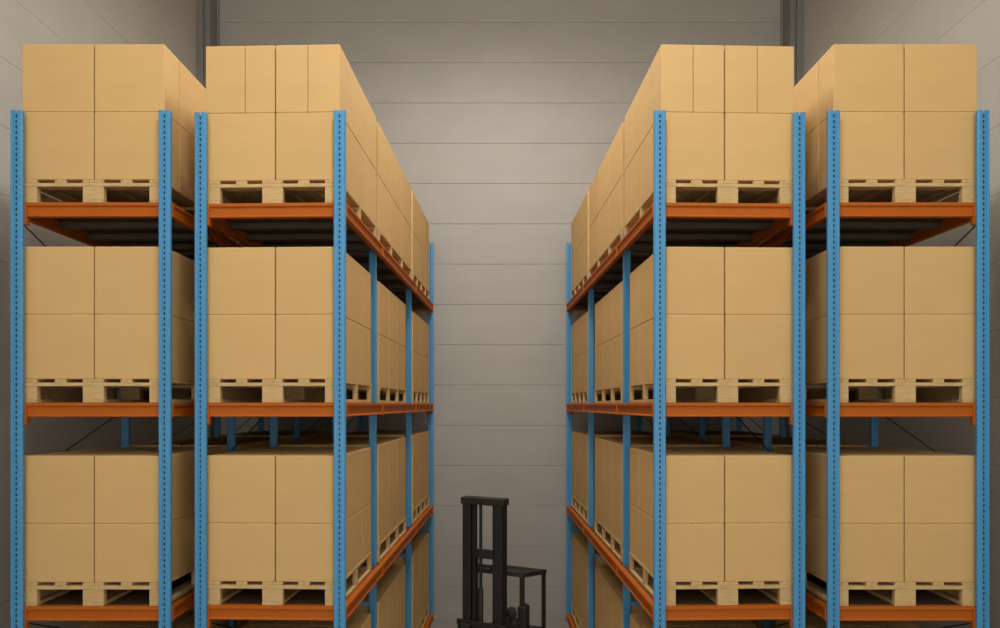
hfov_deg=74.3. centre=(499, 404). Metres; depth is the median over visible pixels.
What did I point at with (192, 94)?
cardboard box
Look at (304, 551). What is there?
cardboard box
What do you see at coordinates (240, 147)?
cardboard box
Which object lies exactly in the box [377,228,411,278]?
wooden pallet
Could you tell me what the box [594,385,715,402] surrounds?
wooden pallet
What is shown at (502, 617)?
forklift
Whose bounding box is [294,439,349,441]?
cardboard box
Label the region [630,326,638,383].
cardboard box
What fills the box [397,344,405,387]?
cardboard box
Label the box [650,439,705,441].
cardboard box
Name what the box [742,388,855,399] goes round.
wooden pallet
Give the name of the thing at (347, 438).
cardboard box
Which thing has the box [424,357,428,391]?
cardboard box
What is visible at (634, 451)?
cardboard box
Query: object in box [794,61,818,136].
cardboard box
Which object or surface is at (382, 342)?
cardboard box
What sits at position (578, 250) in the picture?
cardboard box
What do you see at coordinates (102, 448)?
cardboard box
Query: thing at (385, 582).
cardboard box
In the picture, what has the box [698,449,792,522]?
cardboard box
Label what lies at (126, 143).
cardboard box
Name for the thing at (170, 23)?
wall
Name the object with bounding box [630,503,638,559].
cardboard box
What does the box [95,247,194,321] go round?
cardboard box
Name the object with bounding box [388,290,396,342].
cardboard box
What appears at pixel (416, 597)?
cardboard box
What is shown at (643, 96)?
cardboard box
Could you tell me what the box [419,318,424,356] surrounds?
cardboard box
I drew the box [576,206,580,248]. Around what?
cardboard box
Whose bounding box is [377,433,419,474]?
cardboard box
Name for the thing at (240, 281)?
cardboard box
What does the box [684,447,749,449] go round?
cardboard box
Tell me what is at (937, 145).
cardboard box
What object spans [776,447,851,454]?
cardboard box
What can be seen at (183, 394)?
wooden pallet
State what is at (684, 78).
cardboard box
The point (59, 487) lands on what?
cardboard box
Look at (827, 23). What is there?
wall
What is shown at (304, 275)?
cardboard box
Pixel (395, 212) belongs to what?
cardboard box
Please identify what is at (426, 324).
cardboard box
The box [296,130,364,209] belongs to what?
cardboard box
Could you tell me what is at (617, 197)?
cardboard box
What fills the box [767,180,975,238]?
wooden pallet
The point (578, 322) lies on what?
cardboard box
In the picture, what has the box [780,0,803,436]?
trim
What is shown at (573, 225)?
cardboard box
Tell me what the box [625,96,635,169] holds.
cardboard box
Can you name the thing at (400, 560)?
cardboard box
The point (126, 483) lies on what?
cardboard box
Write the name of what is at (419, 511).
wooden pallet
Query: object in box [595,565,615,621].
cardboard box
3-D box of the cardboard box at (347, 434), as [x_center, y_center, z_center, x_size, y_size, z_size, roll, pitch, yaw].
[-1.513,0.520,7.078,0.430,0.415,0.474,0,0,2]
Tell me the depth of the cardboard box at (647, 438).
6.16 m
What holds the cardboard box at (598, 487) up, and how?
on the wooden pallet at (609, 540)
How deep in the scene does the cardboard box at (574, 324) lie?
7.78 m
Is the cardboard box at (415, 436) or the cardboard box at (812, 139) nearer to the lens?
the cardboard box at (812, 139)
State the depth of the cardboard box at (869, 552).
4.05 m
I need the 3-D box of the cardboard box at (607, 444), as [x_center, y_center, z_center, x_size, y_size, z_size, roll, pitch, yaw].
[1.133,0.520,5.772,0.392,0.415,0.404,0,0,-2]
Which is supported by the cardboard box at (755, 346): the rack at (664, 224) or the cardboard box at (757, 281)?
the cardboard box at (757, 281)
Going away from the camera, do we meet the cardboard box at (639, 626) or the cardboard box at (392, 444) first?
the cardboard box at (639, 626)
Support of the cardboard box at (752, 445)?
on the cardboard box
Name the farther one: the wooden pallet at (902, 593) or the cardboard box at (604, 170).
the cardboard box at (604, 170)
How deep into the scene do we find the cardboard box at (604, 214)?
5.90 m
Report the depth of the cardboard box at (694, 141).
4.06 m
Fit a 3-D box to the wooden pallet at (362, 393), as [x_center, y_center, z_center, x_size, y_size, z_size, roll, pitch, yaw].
[-1.349,-0.086,5.795,0.841,0.144,1.235,0,0,2]
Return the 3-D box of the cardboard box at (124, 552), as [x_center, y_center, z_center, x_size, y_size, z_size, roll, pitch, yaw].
[-2.272,0.908,4.332,0.428,0.360,0.569,0,0,0]
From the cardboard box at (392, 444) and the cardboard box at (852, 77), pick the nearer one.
the cardboard box at (852, 77)
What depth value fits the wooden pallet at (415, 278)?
7.42 m
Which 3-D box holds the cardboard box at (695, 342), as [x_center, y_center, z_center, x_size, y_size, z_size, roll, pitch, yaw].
[1.176,-0.358,4.340,0.392,0.398,0.569,0,0,-2]
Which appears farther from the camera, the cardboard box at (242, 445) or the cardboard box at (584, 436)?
the cardboard box at (584, 436)
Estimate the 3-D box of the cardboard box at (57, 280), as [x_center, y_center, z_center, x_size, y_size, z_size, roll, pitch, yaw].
[-2.712,-0.765,4.332,0.437,0.415,0.569,0,0,0]
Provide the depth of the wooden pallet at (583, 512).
7.40 m
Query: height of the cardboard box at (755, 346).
0.398 m
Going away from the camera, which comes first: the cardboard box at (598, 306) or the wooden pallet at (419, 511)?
the cardboard box at (598, 306)
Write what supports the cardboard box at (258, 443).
on the cardboard box
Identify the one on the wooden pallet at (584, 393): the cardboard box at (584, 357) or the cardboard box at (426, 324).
the cardboard box at (584, 357)
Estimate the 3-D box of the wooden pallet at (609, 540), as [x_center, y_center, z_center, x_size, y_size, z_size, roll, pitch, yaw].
[1.351,1.161,5.796,0.836,0.144,1.235,0,0,-2]
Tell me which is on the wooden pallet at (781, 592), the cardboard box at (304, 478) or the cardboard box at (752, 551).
the cardboard box at (752, 551)
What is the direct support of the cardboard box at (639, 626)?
on the cardboard box
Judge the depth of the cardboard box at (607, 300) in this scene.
5.76 m
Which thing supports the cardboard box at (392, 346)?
on the wooden pallet at (362, 393)
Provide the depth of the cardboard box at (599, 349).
6.14 m
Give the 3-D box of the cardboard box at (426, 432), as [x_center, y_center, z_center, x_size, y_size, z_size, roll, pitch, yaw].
[-1.069,0.520,7.856,0.397,0.415,0.334,0,0,2]
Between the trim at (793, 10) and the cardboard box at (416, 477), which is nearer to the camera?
the cardboard box at (416, 477)
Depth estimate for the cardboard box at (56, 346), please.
4.05 m
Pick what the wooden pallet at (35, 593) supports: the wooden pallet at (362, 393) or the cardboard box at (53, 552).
the cardboard box at (53, 552)
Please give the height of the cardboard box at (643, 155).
0.416 m
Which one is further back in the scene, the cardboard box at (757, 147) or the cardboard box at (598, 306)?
the cardboard box at (598, 306)
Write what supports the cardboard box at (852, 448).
on the cardboard box
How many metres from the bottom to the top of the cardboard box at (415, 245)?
0.416 m
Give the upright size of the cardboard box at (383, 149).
0.415 m
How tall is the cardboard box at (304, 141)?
0.416 m
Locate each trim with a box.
[196,0,219,436]
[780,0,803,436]
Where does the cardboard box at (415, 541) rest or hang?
on the cardboard box at (422, 583)
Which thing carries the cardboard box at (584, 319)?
on the cardboard box at (584, 357)
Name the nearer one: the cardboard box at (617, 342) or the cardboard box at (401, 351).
the cardboard box at (617, 342)
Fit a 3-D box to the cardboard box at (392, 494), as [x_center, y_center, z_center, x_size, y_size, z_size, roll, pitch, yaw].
[-1.131,0.908,5.771,0.397,0.360,0.404,0,0,2]
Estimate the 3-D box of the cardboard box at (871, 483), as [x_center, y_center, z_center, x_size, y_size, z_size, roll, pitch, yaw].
[2.261,0.520,4.332,0.432,0.415,0.569,0,0,0]
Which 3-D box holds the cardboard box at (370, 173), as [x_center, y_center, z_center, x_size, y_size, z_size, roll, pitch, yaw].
[-1.157,-1.591,4.899,0.397,0.416,0.359,0,0,2]
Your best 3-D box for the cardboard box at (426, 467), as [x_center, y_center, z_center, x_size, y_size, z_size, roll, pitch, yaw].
[-1.069,0.908,7.856,0.397,0.360,0.334,0,0,2]
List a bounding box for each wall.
[0,0,195,627]
[217,0,782,611]
[804,0,999,627]
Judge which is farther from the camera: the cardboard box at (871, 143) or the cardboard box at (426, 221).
the cardboard box at (426, 221)
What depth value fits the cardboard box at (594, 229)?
6.41 m
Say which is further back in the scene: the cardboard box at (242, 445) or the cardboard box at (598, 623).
the cardboard box at (598, 623)
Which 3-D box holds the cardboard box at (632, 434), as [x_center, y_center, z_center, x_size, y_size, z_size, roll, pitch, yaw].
[1.513,0.520,7.078,0.430,0.415,0.474,0,0,-2]
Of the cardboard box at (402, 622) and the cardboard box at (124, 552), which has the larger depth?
the cardboard box at (402, 622)
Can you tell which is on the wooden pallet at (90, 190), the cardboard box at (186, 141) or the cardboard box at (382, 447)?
the cardboard box at (186, 141)
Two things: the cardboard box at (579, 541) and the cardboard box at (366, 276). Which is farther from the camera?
the cardboard box at (579, 541)
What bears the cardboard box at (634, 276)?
on the cardboard box at (634, 333)
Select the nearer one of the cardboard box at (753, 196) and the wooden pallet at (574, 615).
the cardboard box at (753, 196)
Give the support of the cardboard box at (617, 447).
on the cardboard box at (617, 501)
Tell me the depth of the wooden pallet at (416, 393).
7.40 m
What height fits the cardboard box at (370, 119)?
0.415 m
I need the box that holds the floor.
[430,612,574,627]
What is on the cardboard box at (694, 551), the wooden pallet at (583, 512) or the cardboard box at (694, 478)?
the cardboard box at (694, 478)
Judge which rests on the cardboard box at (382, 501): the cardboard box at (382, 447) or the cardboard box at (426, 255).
the cardboard box at (382, 447)
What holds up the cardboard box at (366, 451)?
on the cardboard box at (366, 511)
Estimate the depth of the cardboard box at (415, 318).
7.00 m
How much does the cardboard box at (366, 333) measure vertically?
0.398 m
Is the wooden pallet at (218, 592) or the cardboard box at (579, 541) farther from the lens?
the cardboard box at (579, 541)
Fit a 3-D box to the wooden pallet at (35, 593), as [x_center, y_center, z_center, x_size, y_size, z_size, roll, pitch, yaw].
[-2.494,1.161,4.473,0.879,0.144,0.855,0,0,0]
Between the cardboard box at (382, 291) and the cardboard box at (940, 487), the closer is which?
the cardboard box at (940, 487)
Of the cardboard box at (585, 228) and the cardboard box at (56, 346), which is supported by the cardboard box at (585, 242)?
the cardboard box at (585, 228)
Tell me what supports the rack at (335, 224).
on the floor
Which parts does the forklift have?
mast rail, lift chain, piston rod, mast rail, tiller handle, seat, guard post, guard post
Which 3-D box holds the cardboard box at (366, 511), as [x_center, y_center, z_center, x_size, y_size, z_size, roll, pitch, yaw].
[-1.161,0.908,4.767,0.397,0.360,0.274,0,0,2]
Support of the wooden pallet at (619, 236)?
on the rack at (664, 224)
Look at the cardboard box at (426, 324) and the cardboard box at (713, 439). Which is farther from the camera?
the cardboard box at (426, 324)
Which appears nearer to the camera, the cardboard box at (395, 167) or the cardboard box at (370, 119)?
the cardboard box at (370, 119)
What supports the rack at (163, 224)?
on the floor
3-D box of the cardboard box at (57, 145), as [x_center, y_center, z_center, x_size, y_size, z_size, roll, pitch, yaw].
[-2.712,-1.591,4.143,0.437,0.416,0.189,0,0,0]
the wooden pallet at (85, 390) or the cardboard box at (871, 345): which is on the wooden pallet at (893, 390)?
the cardboard box at (871, 345)
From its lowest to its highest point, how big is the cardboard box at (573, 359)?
0.398 m
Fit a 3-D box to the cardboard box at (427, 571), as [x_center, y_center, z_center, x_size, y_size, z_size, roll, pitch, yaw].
[-1.069,2.192,7.856,0.397,0.430,0.334,0,0,2]
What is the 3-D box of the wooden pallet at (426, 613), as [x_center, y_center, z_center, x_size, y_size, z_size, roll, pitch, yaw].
[-1.300,2.479,7.432,0.841,0.144,1.200,0,0,2]
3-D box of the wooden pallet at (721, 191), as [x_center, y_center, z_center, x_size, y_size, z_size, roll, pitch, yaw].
[1.387,-1.310,4.574,0.836,0.144,1.030,0,0,-2]
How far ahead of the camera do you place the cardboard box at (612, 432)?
7.50 m
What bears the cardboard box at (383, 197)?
on the wooden pallet at (381, 237)
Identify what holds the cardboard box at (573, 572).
on the wooden pallet at (574, 615)
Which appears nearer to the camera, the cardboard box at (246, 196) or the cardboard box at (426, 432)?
the cardboard box at (246, 196)
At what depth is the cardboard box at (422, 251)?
7.50 m
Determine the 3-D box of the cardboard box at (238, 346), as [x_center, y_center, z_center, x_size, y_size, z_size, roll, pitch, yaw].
[-1.593,-0.358,4.352,0.430,0.398,0.569,0,0,2]
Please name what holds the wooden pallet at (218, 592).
on the rack at (335, 224)
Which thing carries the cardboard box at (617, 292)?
on the cardboard box at (617, 342)
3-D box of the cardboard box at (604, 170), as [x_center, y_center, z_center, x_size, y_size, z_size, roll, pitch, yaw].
[1.129,-2.007,5.927,0.392,0.415,0.494,0,0,-2]
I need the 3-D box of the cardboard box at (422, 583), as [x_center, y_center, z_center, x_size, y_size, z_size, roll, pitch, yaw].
[-1.080,2.192,7.496,0.397,0.430,0.374,0,0,2]
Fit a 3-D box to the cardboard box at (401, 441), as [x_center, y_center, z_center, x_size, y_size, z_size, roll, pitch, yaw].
[-1.119,0.520,6.191,0.397,0.415,0.424,0,0,2]
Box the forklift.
[457,496,546,627]
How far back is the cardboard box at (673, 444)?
5.22 m
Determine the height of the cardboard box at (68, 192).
0.416 m
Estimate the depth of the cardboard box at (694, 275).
4.06 m
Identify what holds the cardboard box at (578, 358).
on the wooden pallet at (584, 393)
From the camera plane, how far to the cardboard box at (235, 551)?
4.07 m
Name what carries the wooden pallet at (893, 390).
on the rack at (835, 224)
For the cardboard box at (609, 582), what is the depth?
5.76 m
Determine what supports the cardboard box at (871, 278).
on the cardboard box at (871, 345)
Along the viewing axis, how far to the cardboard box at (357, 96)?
4.49 m
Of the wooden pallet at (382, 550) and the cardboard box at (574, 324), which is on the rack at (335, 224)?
the wooden pallet at (382, 550)
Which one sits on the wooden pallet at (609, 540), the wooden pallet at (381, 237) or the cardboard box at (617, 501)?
the cardboard box at (617, 501)
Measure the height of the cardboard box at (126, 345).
0.398 m
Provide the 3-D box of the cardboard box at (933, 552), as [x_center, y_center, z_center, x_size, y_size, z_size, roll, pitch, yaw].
[2.705,0.908,4.332,0.442,0.360,0.569,0,0,0]
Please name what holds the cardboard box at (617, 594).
on the cardboard box
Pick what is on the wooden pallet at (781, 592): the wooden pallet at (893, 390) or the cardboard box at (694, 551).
the cardboard box at (694, 551)
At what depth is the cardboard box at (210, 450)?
4.74 m
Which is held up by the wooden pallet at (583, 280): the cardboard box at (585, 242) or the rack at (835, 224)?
the cardboard box at (585, 242)
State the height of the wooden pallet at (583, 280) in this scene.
0.144 m
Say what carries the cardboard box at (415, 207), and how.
on the cardboard box at (415, 245)
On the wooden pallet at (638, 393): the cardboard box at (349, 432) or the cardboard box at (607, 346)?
the cardboard box at (607, 346)
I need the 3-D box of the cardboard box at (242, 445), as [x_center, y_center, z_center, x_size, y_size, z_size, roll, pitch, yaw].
[-2.272,0.520,5.362,0.428,0.415,0.389,0,0,0]
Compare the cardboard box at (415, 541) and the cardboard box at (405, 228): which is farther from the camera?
the cardboard box at (415, 541)
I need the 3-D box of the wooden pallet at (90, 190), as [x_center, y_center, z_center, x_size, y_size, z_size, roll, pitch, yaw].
[-2.494,-1.310,4.560,0.879,0.144,1.030,0,0,0]
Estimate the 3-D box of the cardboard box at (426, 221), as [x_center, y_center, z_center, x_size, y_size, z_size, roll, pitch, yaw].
[-1.069,-2.007,7.880,0.397,0.415,0.364,0,0,2]
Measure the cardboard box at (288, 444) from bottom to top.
0.415 m
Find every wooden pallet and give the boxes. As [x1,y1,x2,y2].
[24,180,232,239]
[24,379,194,402]
[24,566,194,605]
[143,388,257,399]
[207,180,376,236]
[207,379,370,402]
[207,552,370,605]
[285,385,405,402]
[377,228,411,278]
[377,517,405,561]
[380,390,428,403]
[411,271,428,298]
[412,495,428,523]
[417,603,428,627]
[571,271,588,297]
[571,390,620,403]
[571,495,594,523]
[571,603,582,627]
[589,228,623,276]
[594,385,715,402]
[594,517,622,561]
[624,180,792,235]
[629,379,792,402]
[629,552,792,605]
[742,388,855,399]
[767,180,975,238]
[805,379,975,402]
[805,567,975,605]
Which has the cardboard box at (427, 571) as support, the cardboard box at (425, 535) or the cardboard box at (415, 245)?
the cardboard box at (425, 535)
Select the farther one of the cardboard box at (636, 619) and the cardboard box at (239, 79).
the cardboard box at (636, 619)
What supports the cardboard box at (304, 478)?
on the cardboard box at (304, 551)
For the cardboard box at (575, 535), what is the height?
0.430 m
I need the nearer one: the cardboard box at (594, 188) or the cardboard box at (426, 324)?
the cardboard box at (594, 188)
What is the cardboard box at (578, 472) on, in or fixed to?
on the wooden pallet at (583, 512)
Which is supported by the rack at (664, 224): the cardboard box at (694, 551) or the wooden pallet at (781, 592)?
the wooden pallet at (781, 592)
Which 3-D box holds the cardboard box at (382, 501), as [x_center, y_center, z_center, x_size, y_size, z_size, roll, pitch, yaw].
[-1.143,0.908,5.369,0.397,0.360,0.389,0,0,2]
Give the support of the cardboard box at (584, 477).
on the wooden pallet at (583, 512)
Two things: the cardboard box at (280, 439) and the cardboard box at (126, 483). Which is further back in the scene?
the cardboard box at (280, 439)
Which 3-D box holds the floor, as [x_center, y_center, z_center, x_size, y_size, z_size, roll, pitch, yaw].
[0.000,2.740,2.300,7.900,0.200,12.600,0,0,0]
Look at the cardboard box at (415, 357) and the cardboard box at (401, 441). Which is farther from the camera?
the cardboard box at (415, 357)
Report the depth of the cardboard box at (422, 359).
7.50 m
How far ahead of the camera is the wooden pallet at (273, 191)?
4.07 m
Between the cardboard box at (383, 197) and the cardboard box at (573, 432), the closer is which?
the cardboard box at (383, 197)
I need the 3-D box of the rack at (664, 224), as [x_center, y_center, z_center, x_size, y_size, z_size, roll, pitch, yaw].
[1.341,0.349,6.068,0.973,4.675,4.150,0,0,-2]
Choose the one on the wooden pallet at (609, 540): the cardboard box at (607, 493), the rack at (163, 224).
the cardboard box at (607, 493)
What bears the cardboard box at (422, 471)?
on the wooden pallet at (419, 511)
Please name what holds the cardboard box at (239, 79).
on the cardboard box at (240, 147)
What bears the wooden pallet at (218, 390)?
on the rack at (335, 224)
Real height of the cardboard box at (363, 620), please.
0.430 m
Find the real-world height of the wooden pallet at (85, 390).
0.144 m
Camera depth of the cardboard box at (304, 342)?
4.06 m
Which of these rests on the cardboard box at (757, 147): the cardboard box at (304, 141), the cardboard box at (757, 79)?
the cardboard box at (757, 79)
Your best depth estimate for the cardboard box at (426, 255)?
7.83 m
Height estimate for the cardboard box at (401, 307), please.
0.415 m
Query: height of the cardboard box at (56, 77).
0.415 m
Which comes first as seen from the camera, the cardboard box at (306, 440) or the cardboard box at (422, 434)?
the cardboard box at (306, 440)
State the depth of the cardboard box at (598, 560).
6.96 m
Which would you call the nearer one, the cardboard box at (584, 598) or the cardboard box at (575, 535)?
the cardboard box at (584, 598)
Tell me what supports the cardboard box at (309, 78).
on the cardboard box at (304, 141)
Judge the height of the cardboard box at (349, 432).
0.415 m
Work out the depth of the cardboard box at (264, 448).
4.74 m
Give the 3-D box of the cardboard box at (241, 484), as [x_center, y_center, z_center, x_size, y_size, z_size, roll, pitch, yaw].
[-1.593,0.520,4.352,0.430,0.415,0.569,0,0,2]
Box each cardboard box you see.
[23,44,94,112]
[24,112,94,182]
[24,247,94,314]
[24,314,94,379]
[24,450,137,522]
[24,523,95,581]
[59,190,117,201]
[83,447,158,449]
[95,44,178,123]
[95,112,178,188]
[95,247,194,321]
[95,314,194,380]
[95,450,194,522]
[95,513,194,581]
[123,125,194,206]
[146,447,221,454]
[179,61,205,137]
[183,442,254,452]
[206,45,275,113]
[207,113,275,192]
[207,247,276,314]
[207,315,275,380]
[207,449,301,522]
[207,523,275,581]
[210,440,269,447]
[226,437,286,443]
[237,193,259,202]
[250,447,315,449]
[276,44,349,127]
[276,112,349,191]
[276,247,361,324]
[276,314,361,381]
[276,450,361,522]
[276,510,361,581]
[278,442,333,446]
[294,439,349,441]
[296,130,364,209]
[304,626,361,627]
[306,613,370,627]
[307,447,370,507]
[312,437,363,439]
[329,442,387,497]
[346,433,382,436]
[346,440,396,490]
[349,66,364,151]
[349,432,387,432]
[353,589,387,627]
[354,437,405,484]
[361,266,370,329]
[361,503,370,559]
[362,326,370,382]
[364,96,375,170]
[365,154,375,223]
[376,122,390,194]
[376,175,390,242]
[377,281,387,338]
[377,334,387,385]
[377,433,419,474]
[377,492,387,543]
[377,576,396,627]
[384,565,405,622]
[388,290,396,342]
[388,339,396,386]
[388,432,424,469]
[388,486,396,533]
[391,149,400,210]
[391,197,400,254]
[391,545,419,595]
[393,431,428,466]
[397,298,405,346]
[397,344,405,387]
[397,481,405,524]
[397,610,405,627]
[401,169,410,227]
[401,213,410,267]
[405,311,419,353]
[405,351,419,390]
[405,471,419,509]
[405,584,419,627]
[411,191,419,241]
[411,231,419,278]
[412,538,424,581]
[413,532,428,572]
[419,242,424,285]
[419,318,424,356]
[420,207,424,249]
[420,355,424,390]
[420,468,424,501]
[420,575,424,620]
[424,321,428,358]
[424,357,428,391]
[424,465,428,497]
[425,217,428,256]
[425,252,428,290]
[425,568,428,609]
[571,216,575,256]
[571,251,575,290]
[572,322,575,358]
[572,357,575,391]
[572,431,606,466]
[572,465,575,497]
[572,532,586,573]
[572,569,575,610]
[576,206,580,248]
[576,243,580,284]
[576,317,580,356]
[576,355,580,390]
[576,432,611,469]
[576,468,580,502]
[576,538,587,582]
[576,576,580,621]
[581,191,589,240]
[581,231,588,278]
[581,311,594,353]
[581,351,594,390]
[581,433,622,474]
[581,471,594,509]
[581,545,607,595]
[581,585,594,627]
[589,170,598,227]
[589,214,598,268]
[595,298,602,346]
[595,344,602,388]
[595,437,645,484]
[595,480,602,524]
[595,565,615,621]
[595,610,602,627]
[599,148,609,211]
[599,196,609,255]
[603,290,611,342]
[603,339,611,386]
[603,440,652,490]
[603,486,612,532]
[603,576,622,627]
[610,122,624,193]
[610,175,624,241]
[612,281,622,338]
[612,334,622,385]
[612,432,650,432]
[612,442,670,497]
[612,492,622,543]
[612,589,646,627]
[617,433,652,436]
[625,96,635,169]
[625,154,635,223]
[630,267,638,329]
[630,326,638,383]
[630,447,692,507]
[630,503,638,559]
[630,613,693,627]
[636,66,650,151]
[636,130,704,209]
[636,437,687,439]
[639,247,723,324]
[639,314,723,381]
[639,450,723,522]
[639,509,723,581]
[639,626,695,627]
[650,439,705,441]
[651,44,723,127]
[651,112,723,191]
[666,442,721,446]
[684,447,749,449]
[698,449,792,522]
[711,437,772,443]
[723,247,792,314]
[724,45,793,113]
[724,113,792,192]
[724,315,792,380]
[724,523,792,581]
[730,440,788,446]
[741,193,762,202]
[743,442,815,452]
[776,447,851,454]
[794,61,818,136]
[805,125,875,206]
[805,247,903,321]
[805,314,903,380]
[805,450,903,522]
[805,513,903,581]
[819,44,903,123]
[819,112,903,188]
[840,447,915,449]
[860,450,975,522]
[881,190,939,201]
[903,44,976,112]
[903,112,975,182]
[903,247,975,314]
[903,523,975,581]
[904,314,975,379]
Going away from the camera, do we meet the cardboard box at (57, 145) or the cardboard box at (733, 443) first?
the cardboard box at (57, 145)
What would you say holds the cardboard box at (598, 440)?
on the cardboard box at (598, 487)
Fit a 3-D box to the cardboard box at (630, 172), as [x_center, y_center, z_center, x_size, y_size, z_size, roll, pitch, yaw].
[1.159,-1.591,4.899,0.392,0.416,0.359,0,0,-2]
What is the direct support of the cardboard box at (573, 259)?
on the wooden pallet at (583, 280)
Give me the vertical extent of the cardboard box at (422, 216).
0.415 m
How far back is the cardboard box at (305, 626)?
4.60 m
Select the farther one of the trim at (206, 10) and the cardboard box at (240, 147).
the trim at (206, 10)
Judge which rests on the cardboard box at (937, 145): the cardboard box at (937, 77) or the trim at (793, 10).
the cardboard box at (937, 77)
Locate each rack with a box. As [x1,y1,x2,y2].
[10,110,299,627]
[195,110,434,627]
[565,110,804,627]
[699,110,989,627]
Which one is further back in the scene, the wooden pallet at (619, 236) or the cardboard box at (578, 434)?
the cardboard box at (578, 434)
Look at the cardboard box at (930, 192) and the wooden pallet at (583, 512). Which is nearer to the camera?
the cardboard box at (930, 192)
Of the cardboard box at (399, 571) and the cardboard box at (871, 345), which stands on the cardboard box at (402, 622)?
the cardboard box at (399, 571)
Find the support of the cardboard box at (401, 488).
on the wooden pallet at (382, 550)
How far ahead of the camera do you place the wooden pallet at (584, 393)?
7.40 m
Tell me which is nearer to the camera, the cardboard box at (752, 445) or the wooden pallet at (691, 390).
the wooden pallet at (691, 390)
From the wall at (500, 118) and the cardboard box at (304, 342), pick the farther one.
the wall at (500, 118)
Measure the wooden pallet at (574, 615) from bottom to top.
0.144 m
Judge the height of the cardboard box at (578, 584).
0.430 m
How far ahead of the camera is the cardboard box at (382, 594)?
5.30 m
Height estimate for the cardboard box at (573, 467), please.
0.360 m
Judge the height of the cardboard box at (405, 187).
0.415 m
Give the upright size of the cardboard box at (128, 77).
0.415 m
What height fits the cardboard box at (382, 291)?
0.415 m
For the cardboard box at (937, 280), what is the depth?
4.05 m
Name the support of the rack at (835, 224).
on the floor
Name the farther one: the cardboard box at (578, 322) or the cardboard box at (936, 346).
the cardboard box at (578, 322)
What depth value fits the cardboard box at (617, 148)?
5.34 m

